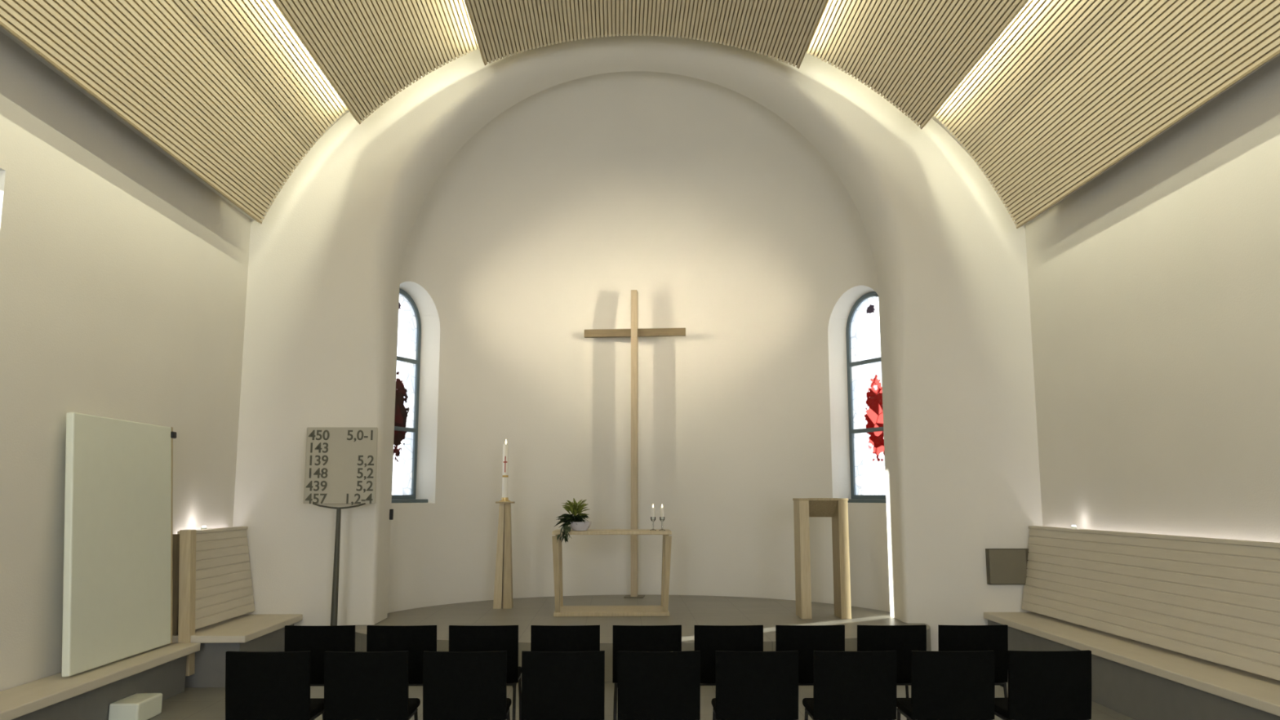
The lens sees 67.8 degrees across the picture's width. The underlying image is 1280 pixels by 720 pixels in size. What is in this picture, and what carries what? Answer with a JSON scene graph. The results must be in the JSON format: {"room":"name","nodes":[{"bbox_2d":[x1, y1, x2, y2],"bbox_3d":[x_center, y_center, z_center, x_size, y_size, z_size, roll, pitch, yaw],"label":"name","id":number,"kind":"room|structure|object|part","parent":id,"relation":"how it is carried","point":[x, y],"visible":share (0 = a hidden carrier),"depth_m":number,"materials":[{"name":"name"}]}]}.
{"room":"house of worship","nodes":[
{"label":"house of worship","id":0,"kind":"room"},
{"bbox_2d":[0,31,250,691],"bbox_3d":[-4.515,-1.823,3.491,0.600,8.000,15.600,0,-8,-1],"label":"wall","id":1,"kind":"structure","parent":0,"point":[123,275],"depth_m":7.41,"materials":[{"name":"paint"}]},
{"bbox_2d":[232,33,1042,651],"bbox_3d":[0.011,-0.744,11.020,10.000,8.000,0.600,0,-8,-1],"label":"wall","id":2,"kind":"structure","parent":0,"point":[326,256],"depth_m":10.71,"materials":[{"name":"paint"}]},
{"bbox_2d":[389,509,393,519],"bbox_3d":[-2.827,1.756,10.843,0.035,0.120,0.050,0,-8,-1],"label":"wall hook","id":3,"kind":"object","parent":2,"relation":"attached to","point":[391,511],"visible":1,"depth_m":10.82,"materials":[{"name":"black metal"}]},
{"bbox_2d":[985,548,1028,584],"bbox_3d":[3.993,2.240,10.341,0.450,0.380,0.082,0,-8,-1],"label":"wall box","id":4,"kind":"object","parent":2,"relation":"attached to","point":[1003,566],"visible":0.91,"depth_m":10.30,"materials":[{"name":"brown"}]},
{"bbox_2d":[387,315,889,613],"bbox_3d":[-0.030,1.471,12.480,7.058,4.030,2.980,0,-8,-1],"label":"wall","id":5,"kind":"structure","parent":0,"point":[735,426],"depth_m":13.07,"materials":[{"name":"paint"}]},
{"bbox_2d":[391,288,427,502],"bbox_3d":[-2.978,0.421,11.853,0.245,2.690,0.940,-4,-9,24],"label":"window","id":6,"kind":"structure","parent":5,"relation":"in","point":[401,414],"depth_m":12.12,"materials":[{"name":"metal"}]},
{"bbox_3d":[-3.070,0.405,11.896,0.006,2.545,0.840,-4,-9,24],"label":"leaded pane","id":7,"kind":"part","parent":6,"relation":"part of","materials":[{"name":"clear glass"}]},
{"bbox_3d":[-2.976,1.729,11.664,0.240,0.048,0.940,-4,-9,24],"label":"sill","id":8,"kind":"part","parent":6,"relation":"part of","materials":[{"name":"metal"}]},
{"bbox_2d":[845,292,886,502],"bbox_3d":[2.897,0.455,12.088,0.245,2.690,0.940,4,-9,-28],"label":"window","id":9,"kind":"structure","parent":5,"relation":"in","point":[874,415],"depth_m":12.23,"materials":[{"name":"metal"}]},
{"bbox_3d":[2.895,1.762,11.900,0.240,0.048,0.940,4,-9,-28],"label":"sill","id":10,"kind":"part","parent":9,"relation":"part of","materials":[{"name":"metal"}]},
{"bbox_3d":[2.986,0.440,12.139,0.006,2.545,0.840,4,-9,-28],"label":"leaded pane","id":11,"kind":"part","parent":9,"relation":"part of","materials":[{"name":"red glass"}]},
{"bbox_2d":[399,71,878,333],"bbox_3d":[-0.030,-2.271,13.017,7.058,3.530,2.980,0,-8,-1],"label":"ceiling","id":12,"kind":"structure","parent":0,"point":[693,196],"depth_m":12.98,"materials":[{"name":"paint"}]},
{"bbox_2d":[0,26,1279,225],"bbox_3d":[0.193,-4.043,3.525,10.000,2.836,15.220,0,-8,-1],"label":"ceiling","id":13,"kind":"structure","parent":0,"point":[2,29],"depth_m":8.12,"materials":[{"name":"paint"}]},
{"bbox_2d":[0,0,347,223],"bbox_3d":[-3.470,-3.236,3.238,1.179,1.508,14.450,0,-8,-1],"label":"ceiling panel","id":14,"kind":"object","parent":13,"relation":"hanging from","point":[228,89],"visible":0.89,"depth_m":8.09,"materials":[{"name":"brown wood"}]},
{"bbox_2d":[272,0,479,124],"bbox_3d":[-2.203,-4.228,3.409,1.614,1.260,14.450,0,-8,-1],"label":"ceiling panel","id":15,"kind":"object","parent":13,"relation":"hanging from","point":[368,51],"visible":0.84,"depth_m":9.51,"materials":[{"name":"brown wood"}]},
{"bbox_2d":[464,0,827,68],"bbox_3d":[0.195,-4.612,3.520,3.548,0.656,14.450,0,-8,-1],"label":"ceiling panel","id":16,"kind":"object","parent":13,"relation":"hanging from","point":[784,30],"visible":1,"depth_m":10.12,"materials":[{"name":"brown wood"}]},
{"bbox_2d":[806,0,1029,128],"bbox_3d":[2.593,-4.212,3.519,1.614,1.260,14.450,0,-8,-1],"label":"ceiling panel","id":17,"kind":"object","parent":13,"relation":"hanging from","point":[915,54],"visible":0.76,"depth_m":9.54,"materials":[{"name":"brown wood"}]},
{"bbox_2d":[933,0,1279,228],"bbox_3d":[3.859,-3.212,3.405,1.179,1.508,14.450,0,-8,-1],"label":"ceiling panel","id":18,"kind":"object","parent":13,"relation":"hanging from","point":[1068,90],"visible":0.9,"depth_m":8.18,"materials":[{"name":"brown wood"}]},
{"bbox_2d":[147,680,1135,719],"bbox_3d":[0.149,2.464,4.501,10.000,0.200,19.200,0,-8,-1],"label":"floor","id":19,"kind":"structure","parent":0,"point":[193,703],"depth_m":7.96,"materials":[{"name":"stone"}]},
{"bbox_2d":[0,642,200,719],"bbox_3d":[-4.084,2.450,6.556,0.410,0.410,3.900,0,-8,-1],"label":"bench","id":20,"kind":"object","parent":19,"relation":"on","point":[88,695],"visible":0.82,"depth_m":7.01,"materials":[{"name":"beige wood"}]},
{"bbox_2d":[61,412,176,676],"bbox_3d":[-4.186,1.441,7.745,0.195,1.900,1.630,0,-8,-1],"label":"panel","id":21,"kind":"object","parent":20,"relation":"on","point":[118,539],"visible":1,"depth_m":7.55,"materials":[{"name":"paint"}]},
{"bbox_2d":[108,693,162,719],"bbox_3d":[-3.888,2.691,7.355,0.220,0.160,0.400,0,-8,-1],"label":"box","id":22,"kind":"object","parent":19,"relation":"on","point":[137,706],"visible":1,"depth_m":7.24,"materials":[{"name":"white paint"}]},
{"bbox_2d":[172,526,302,687],"bbox_3d":[-3.957,2.351,9.355,0.790,1.400,1.615,0,-8,-1],"label":"bench","id":23,"kind":"object","parent":19,"relation":"on","point":[212,591],"visible":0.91,"depth_m":8.98,"materials":[{"name":"brown wood"}]},
{"bbox_3d":[-4.096,2.186,8.623,0.169,1.280,0.125,0,-8,-1],"label":"post","id":24,"kind":"part","parent":23,"relation":"part of","materials":[{"name":"brown wood"}]},
{"bbox_2d":[200,525,207,529],"bbox_3d":[-4.238,1.630,9.267,0.056,0.034,0.056,0,-8,-1],"label":"lamp","id":25,"kind":"object","parent":23,"relation":"on","point":[203,527],"visible":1,"depth_m":9.25,"materials":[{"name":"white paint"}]},
{"bbox_3d":[-3.958,2.618,9.332,0.790,0.065,1.585,0,-8,-1],"label":"seat","id":26,"kind":"part","parent":23,"relation":"part of","materials":[{"name":"beige wood"}]},
{"bbox_2d":[225,650,324,719],"bbox_3d":[-2.140,2.113,5.639,0.475,0.823,0.541,0,-8,-1],"label":"chair","id":27,"kind":"object","parent":19,"relation":"on","point":[260,685],"visible":0.92,"depth_m":5.44,"materials":[{"name":"black fabric"}]},
{"bbox_3d":[-2.141,2.090,5.698,0.450,0.050,0.430,0,-8,-1],"label":"seat","id":28,"kind":"part","parent":27,"relation":"part of","materials":[{"name":"black fabric"}]},
{"bbox_3d":[-1.931,2.119,5.657,0.020,0.019,0.390,0,-8,-1],"label":"seat rail","id":29,"kind":"part","parent":27,"relation":"part of","materials":[{"name":"black metal"}]},
{"bbox_2d":[284,625,355,686],"bbox_3d":[-2.212,2.270,6.737,0.475,0.823,0.541,0,-8,-1],"label":"chair","id":30,"kind":"object","parent":19,"relation":"on","point":[318,640],"visible":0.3,"depth_m":6.54,"materials":[{"name":"black fabric"}]},
{"bbox_3d":[-2.208,2.233,6.560,0.420,0.019,0.020,0,-8,-1],"label":"cross rail","id":31,"kind":"part","parent":30,"relation":"part of","materials":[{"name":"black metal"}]},
{"bbox_2d":[302,426,377,626],"bbox_3d":[-3.105,1.899,9.780,0.665,2.416,0.339,-4,-9,25],"label":"hymn board","id":32,"kind":"object","parent":19,"relation":"on","point":[340,468],"visible":0.99,"depth_m":9.88,"materials":[{"name":"beige wood"}]},
{"bbox_3d":[-3.105,2.300,9.723,0.072,1.565,0.072,0,-8,-1],"label":"post","id":33,"kind":"part","parent":32,"relation":"part of","materials":[{"name":"grey metal"}]},
{"bbox_3d":[-3.105,1.092,9.896,0.732,0.786,0.018,0,-8,-1],"label":"edge trim","id":34,"kind":"part","parent":32,"relation":"part of","materials":[{"name":"beige"}]},
{"bbox_3d":[-3.105,1.095,9.896,0.720,0.780,0.012,0,-8,-1],"label":"board plate","id":35,"kind":"part","parent":32,"relation":"part of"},
{"bbox_2d":[324,650,420,719],"bbox_3d":[-1.578,2.113,5.642,0.475,0.823,0.541,0,-8,-2],"label":"chair","id":36,"kind":"object","parent":19,"relation":"on","point":[358,685],"visible":1,"depth_m":5.44,"materials":[{"name":"black fabric"}]},
{"bbox_3d":[-1.368,2.120,5.663,0.020,0.019,0.390,0,-8,-2],"label":"seat rail","id":37,"kind":"part","parent":36,"relation":"part of","materials":[{"name":"black metal"}]},
{"bbox_3d":[-1.580,2.090,5.701,0.450,0.050,0.430,0,-8,-2],"label":"seat","id":38,"kind":"part","parent":36,"relation":"part of","materials":[{"name":"black fabric"}]},
{"bbox_3d":[-1.368,2.343,5.828,0.024,0.417,0.063,-2,-8,15],"label":"leg","id":39,"kind":"part","parent":36,"relation":"part of","materials":[{"name":"black metal"}]},
{"bbox_2d":[366,625,436,685],"bbox_3d":[-1.647,2.271,6.739,0.475,0.823,0.541,0,-8,-1],"label":"chair","id":40,"kind":"object","parent":19,"relation":"on","point":[415,639],"visible":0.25,"depth_m":6.54,"materials":[{"name":"black fabric"}]},
{"bbox_3d":[-1.643,2.234,6.563,0.420,0.019,0.020,0,-8,-1],"label":"cross rail","id":41,"kind":"part","parent":40,"relation":"part of","materials":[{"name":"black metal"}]},
{"bbox_2d":[422,650,511,719],"bbox_3d":[-1.013,2.114,5.645,0.475,0.823,0.541,0,-8,-2],"label":"chair","id":42,"kind":"object","parent":19,"relation":"on","point":[457,685],"visible":1,"depth_m":5.45,"materials":[{"name":"black fabric"}]},
{"bbox_3d":[-0.803,2.344,5.831,0.024,0.417,0.063,-2,-8,15],"label":"leg","id":43,"kind":"part","parent":42,"relation":"part of","materials":[{"name":"black metal"}]},
{"bbox_3d":[-1.015,2.091,5.704,0.450,0.050,0.430,0,-8,-2],"label":"seat","id":44,"kind":"part","parent":42,"relation":"part of","materials":[{"name":"black fabric"}]},
{"bbox_2d":[448,625,521,719],"bbox_3d":[-1.083,2.271,6.742,0.475,0.823,0.541,0,-8,-1],"label":"chair","id":45,"kind":"object","parent":19,"relation":"on","point":[461,637],"visible":0.55,"depth_m":6.55,"materials":[{"name":"black fabric"}]},
{"bbox_3d":[-1.079,2.027,6.568,0.475,0.390,0.112,0,-8,-1],"label":"backrest","id":46,"kind":"part","parent":45,"relation":"part of","materials":[{"name":"black fabric"}]},
{"bbox_3d":[-0.860,2.433,6.502,0.022,0.433,0.102,1,-8,-6],"label":"leg","id":47,"kind":"part","parent":45,"relation":"part of","materials":[{"name":"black metal"}]},
{"bbox_3d":[-1.085,2.248,6.802,0.450,0.050,0.430,0,-8,-1],"label":"seat","id":48,"kind":"part","parent":45,"relation":"part of","materials":[{"name":"black fabric"}]},
{"bbox_3d":[-0.871,2.501,6.926,0.024,0.417,0.063,-2,-8,15],"label":"leg","id":49,"kind":"part","parent":45,"relation":"part of","materials":[{"name":"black metal"}]},
{"bbox_2d":[521,650,604,719],"bbox_3d":[-0.446,2.114,5.648,0.475,0.823,0.541,0,-8,-1],"label":"chair","id":50,"kind":"object","parent":19,"relation":"on","point":[556,685],"visible":1,"depth_m":5.45,"materials":[{"name":"black fabric"}]},
{"bbox_2d":[530,625,599,651],"bbox_3d":[-0.519,2.272,6.745,0.475,0.823,0.541,0,-8,-1],"label":"chair","id":51,"kind":"object","parent":19,"relation":"on","point":[543,637],"visible":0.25,"depth_m":6.55,"materials":[{"name":"black fabric"}]},
{"bbox_2d":[355,594,931,682],"bbox_3d":[-0.002,3.123,11.041,6.144,0.350,4.440,0,-8,-1],"label":"platform","id":52,"kind":"object","parent":19,"relation":"on","point":[686,611],"visible":0.41,"depth_m":10.83,"materials":[{"name":"stone"}]},
{"bbox_2d":[493,501,515,608],"bbox_3d":[-1.677,2.400,11.773,0.224,1.290,0.180,0,-8,-1],"label":"candle stand","id":53,"kind":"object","parent":52,"relation":"on","point":[503,589],"depth_m":11.70,"materials":[{"name":"brown wood"}]},
{"bbox_2d":[499,440,510,501],"bbox_3d":[-1.682,1.378,11.919,0.140,0.775,0.140,0,-8,-1],"label":"paschal candle","id":54,"kind":"object","parent":53,"relation":"on","point":[504,497],"visible":0.99,"depth_m":11.88,"materials":[{"name":"white wax"}]},
{"bbox_3d":[-1.677,1.772,11.863,0.220,0.022,0.180,0,-8,-1],"label":"plate","id":55,"kind":"part","parent":53,"relation":"part of","materials":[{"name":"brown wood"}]},
{"bbox_2d":[551,528,671,616],"bbox_3d":[-0.330,2.495,11.255,1.380,0.955,0.688,0,-8,-1],"label":"altar table","id":56,"kind":"object","parent":52,"relation":"on","point":[561,610],"visible":0.99,"depth_m":10.99,"materials":[{"name":"brown wood"}]},
{"bbox_3d":[-0.962,2.462,10.934,0.100,0.870,0.072,0,-8,-1],"label":"leg","id":57,"kind":"part","parent":56,"relation":"part of","materials":[{"name":"brown wood"}]},
{"bbox_3d":[-0.976,2.549,11.544,0.100,0.870,0.072,0,-8,-1],"label":"leg","id":58,"kind":"part","parent":56,"relation":"part of","materials":[{"name":"brown wood"}]},
{"bbox_2d":[554,498,591,542],"bbox_3d":[-0.784,1.851,11.036,0.441,0.507,0.653,0,-8,-1],"label":"flower arrangement","id":59,"kind":"object","parent":56,"relation":"on","point":[575,521],"visible":1,"depth_m":11.09,"materials":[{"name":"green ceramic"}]},
{"bbox_2d":[569,521,591,530],"bbox_3d":[-0.701,1.944,11.144,0.270,0.105,0.270,0,-8,-1],"label":"bowl","id":60,"kind":"object","parent":56,"relation":"on","point":[575,526],"depth_m":11.05,"materials":[{"name":"grey ceramic"}]},
{"bbox_3d":[-0.330,2.945,11.191,1.320,0.045,0.680,0,-8,-1],"label":"board","id":61,"kind":"part","parent":56,"relation":"part of","materials":[{"name":"brown wood"}]},
{"bbox_2d":[649,505,656,530],"bbox_3d":[0.154,1.845,11.178,0.072,0.310,0.072,0,-8,-1],"label":"candle","id":62,"kind":"object","parent":56,"relation":"on","point":[652,517],"visible":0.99,"depth_m":11.17,"materials":[{"name":"white wax"}]},
{"bbox_2d":[658,504,665,530],"bbox_3d":[0.260,1.848,11.200,0.072,0.310,0.072,0,-8,-1],"label":"candle","id":63,"kind":"object","parent":56,"relation":"on","point":[661,517],"visible":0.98,"depth_m":11.19,"materials":[{"name":"white wax"}]},
{"bbox_3d":[0.301,2.553,11.573,0.100,0.870,0.072,0,-8,-1],"label":"leg","id":64,"kind":"part","parent":56,"relation":"part of","materials":[{"name":"brown wood"}]},
{"bbox_3d":[0.316,2.466,10.963,0.100,0.870,0.072,0,-8,-1],"label":"leg","id":65,"kind":"part","parent":56,"relation":"part of","materials":[{"name":"brown wood"}]},
{"bbox_2d":[584,289,685,598],"bbox_3d":[-0.076,1.121,13.247,1.440,4.240,0.260,-1,-8,6],"label":"cross","id":66,"kind":"object","parent":52,"relation":"on","point":[634,332],"visible":1,"depth_m":13.28,"materials":[{"name":"brown wood"}]},
{"bbox_3d":[-0.076,3.213,12.947,0.260,0.014,0.260,-1,-8,6],"label":"plate","id":67,"kind":"part","parent":66,"relation":"part of","materials":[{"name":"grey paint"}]},
{"bbox_2d":[792,497,851,618],"bbox_3d":[2.079,2.254,10.912,0.570,1.334,0.370,0,-8,-1],"label":"lectern","id":68,"kind":"object","parent":52,"relation":"on","point":[837,508],"visible":1,"depth_m":10.79,"materials":[{"name":"brown wood"}]},
{"bbox_3d":[1.857,2.265,10.905,0.112,1.310,0.360,0,-8,-1],"label":"panel","id":69,"kind":"part","parent":68,"relation":"part of","materials":[{"name":"brown wood"}]},
{"bbox_3d":[2.301,2.267,10.915,0.112,1.310,0.360,0,-8,-1],"label":"panel","id":70,"kind":"part","parent":68,"relation":"part of","materials":[{"name":"brown wood"}]},
{"bbox_2d":[612,624,681,719],"bbox_3d":[0.043,2.272,6.748,0.475,0.823,0.541,0,-8,-2],"label":"chair","id":71,"kind":"object","parent":19,"relation":"on","point":[625,637],"visible":0.48,"depth_m":6.55,"materials":[{"name":"black fabric"}]},
{"bbox_3d":[-0.169,2.433,6.497,0.022,0.433,0.102,0,-8,3],"label":"leg","id":72,"kind":"part","parent":71,"relation":"part of","materials":[{"name":"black metal"}]},
{"bbox_3d":[0.049,2.028,6.574,0.475,0.390,0.112,0,-8,-2],"label":"backrest","id":73,"kind":"part","parent":71,"relation":"part of","materials":[{"name":"black fabric"}]},
{"bbox_2d":[617,650,700,719],"bbox_3d":[0.104,2.115,5.651,0.475,0.823,0.541,0,-8,-1],"label":"chair","id":74,"kind":"object","parent":19,"relation":"on","point":[652,685],"visible":1,"depth_m":5.45,"materials":[{"name":"black fabric"}]},
{"bbox_2d":[693,625,763,685],"bbox_3d":[0.610,2.272,6.752,0.475,0.823,0.541,0,-8,-1],"label":"chair","id":75,"kind":"object","parent":19,"relation":"on","point":[708,639],"visible":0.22,"depth_m":6.55,"materials":[{"name":"black fabric"}]},
{"bbox_3d":[0.613,2.236,6.575,0.420,0.019,0.020,0,-8,-1],"label":"cross rail","id":76,"kind":"part","parent":75,"relation":"part of","materials":[{"name":"black metal"}]},
{"bbox_2d":[711,650,798,719],"bbox_3d":[0.671,2.115,5.654,0.475,0.823,0.541,0,-8,-1],"label":"chair","id":77,"kind":"object","parent":19,"relation":"on","point":[750,685],"visible":1,"depth_m":5.46,"materials":[{"name":"black fabric"}]},
{"bbox_3d":[0.670,2.092,5.713,0.450,0.050,0.430,0,-8,-1],"label":"seat","id":78,"kind":"part","parent":77,"relation":"part of","materials":[{"name":"black fabric"}]},
{"bbox_3d":[0.451,2.343,5.830,0.024,0.417,0.063,3,-9,-17],"label":"leg","id":79,"kind":"part","parent":77,"relation":"part of","materials":[{"name":"black metal"}]},
{"bbox_2d":[775,624,844,685],"bbox_3d":[1.173,2.273,6.754,0.475,0.823,0.541,0,-8,-1],"label":"chair","id":80,"kind":"object","parent":19,"relation":"on","point":[805,639],"visible":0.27,"depth_m":6.55,"materials":[{"name":"black fabric"}]},
{"bbox_3d":[1.177,2.236,6.578,0.420,0.019,0.020,0,-8,-1],"label":"cross rail","id":81,"kind":"part","parent":80,"relation":"part of","materials":[{"name":"black metal"}]},
{"bbox_2d":[802,650,896,719],"bbox_3d":[1.235,2.115,5.657,0.475,0.823,0.541,0,-8,-1],"label":"chair","id":82,"kind":"object","parent":19,"relation":"on","point":[847,685],"visible":1,"depth_m":5.46,"materials":[{"name":"black fabric"}]},
{"bbox_3d":[1.015,2.344,5.832,0.024,0.417,0.063,3,-9,-18],"label":"leg","id":83,"kind":"part","parent":82,"relation":"part of","materials":[{"name":"black metal"}]},
{"bbox_3d":[1.234,2.092,5.716,0.450,0.050,0.430,0,-8,-1],"label":"seat","id":84,"kind":"part","parent":82,"relation":"part of","materials":[{"name":"black fabric"}]},
{"bbox_3d":[1.025,2.121,5.668,0.020,0.019,0.390,0,-8,-1],"label":"seat rail","id":85,"kind":"part","parent":82,"relation":"part of","materials":[{"name":"black metal"}]},
{"bbox_2d":[857,624,926,719],"bbox_3d":[1.736,2.273,6.757,0.475,0.823,0.541,0,-8,-1],"label":"chair","id":86,"kind":"object","parent":19,"relation":"on","point":[903,639],"visible":0.34,"depth_m":6.56,"materials":[{"name":"black fabric"}]},
{"bbox_3d":[1.742,2.030,6.583,0.475,0.390,0.112,0,-8,-1],"label":"backrest","id":87,"kind":"part","parent":86,"relation":"part of","materials":[{"name":"black fabric"}]},
{"bbox_3d":[1.741,2.236,6.581,0.420,0.019,0.020,0,-8,-1],"label":"cross rail","id":88,"kind":"part","parent":86,"relation":"part of","materials":[{"name":"black metal"}]},
{"bbox_3d":[1.948,2.503,6.942,0.024,0.417,0.063,-2,-8,15],"label":"leg","id":89,"kind":"part","parent":86,"relation":"part of","materials":[{"name":"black metal"}]},
{"bbox_2d":[896,650,995,719],"bbox_3d":[1.801,2.116,5.660,0.475,0.823,0.541,0,-8,-1],"label":"chair","id":90,"kind":"object","parent":19,"relation":"on","point":[945,685],"visible":0.95,"depth_m":5.46,"materials":[{"name":"black fabric"}]},
{"bbox_3d":[1.582,2.344,5.836,0.024,0.417,0.063,3,-9,-17],"label":"leg","id":91,"kind":"part","parent":90,"relation":"part of","materials":[{"name":"black metal"}]},
{"bbox_3d":[1.801,2.093,5.719,0.450,0.050,0.430,0,-8,-1],"label":"seat","id":92,"kind":"part","parent":90,"relation":"part of","materials":[{"name":"black fabric"}]},
{"bbox_3d":[1.591,2.121,5.672,0.020,0.019,0.390,0,-8,-1],"label":"seat rail","id":93,"kind":"part","parent":90,"relation":"part of","materials":[{"name":"black metal"}]},
{"bbox_2d":[937,624,1008,697],"bbox_3d":[2.301,2.274,6.760,0.475,0.823,0.541,0,-8,-1],"label":"chair","id":94,"kind":"object","parent":19,"relation":"on","point":[950,637],"visible":0.37,"depth_m":6.57,"materials":[{"name":"black fabric"}]},
{"bbox_3d":[2.305,2.237,6.584,0.420,0.019,0.020,0,-8,-1],"label":"cross rail","id":95,"kind":"part","parent":94,"relation":"part of","materials":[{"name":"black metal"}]},
{"bbox_3d":[2.524,2.436,6.520,0.022,0.433,0.102,1,-8,-6],"label":"leg","id":96,"kind":"part","parent":94,"relation":"part of","materials":[{"name":"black metal"}]},
{"bbox_2d":[994,649,1091,719],"bbox_3d":[2.359,2.116,5.663,0.475,0.823,0.541,0,-8,-1],"label":"chair","id":97,"kind":"object","parent":19,"relation":"on","point":[1042,685],"visible":0.89,"depth_m":5.46,"materials":[{"name":"black fabric"}]},
{"bbox_3d":[2.357,2.093,5.722,0.450,0.050,0.430,0,-8,-1],"label":"seat","id":98,"kind":"part","parent":97,"relation":"part of","materials":[{"name":"black fabric"}]},
{"bbox_3d":[2.149,2.121,5.672,0.020,0.019,0.390,0,-8,-1],"label":"seat rail","id":99,"kind":"part","parent":97,"relation":"part of","materials":[{"name":"black metal"}]},
{"bbox_2d":[983,525,1279,719],"bbox_3d":[4.133,2.032,7.075,0.700,1.385,6.590,0,-8,-1],"label":"bench","id":100,"kind":"object","parent":19,"relation":"on","point":[1173,627],"visible":1,"depth_m":7.49,"materials":[{"name":"beige wood"}]},
{"bbox_2d":[1071,524,1076,528],"bbox_3d":[4.329,1.665,9.512,0.056,0.034,0.056,0,-8,-1],"label":"lamp","id":101,"kind":"object","parent":100,"relation":"on","point":[1073,526],"visible":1,"depth_m":9.49,"materials":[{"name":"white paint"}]},
{"bbox_3d":[4.133,2.289,7.039,0.700,0.065,6.590,0,-8,-1],"label":"seat","id":102,"kind":"part","parent":100,"relation":"part of","materials":[{"name":"beige wood"}]},
{"bbox_2d":[1025,55,1279,542],"bbox_3d":[4.883,-1.792,3.705,0.600,8.000,15.600,0,-8,-1],"label":"wall","id":103,"kind":"structure","parent":0,"point":[1154,284],"depth_m":8.07,"materials":[{"name":"paint"}]}
]}

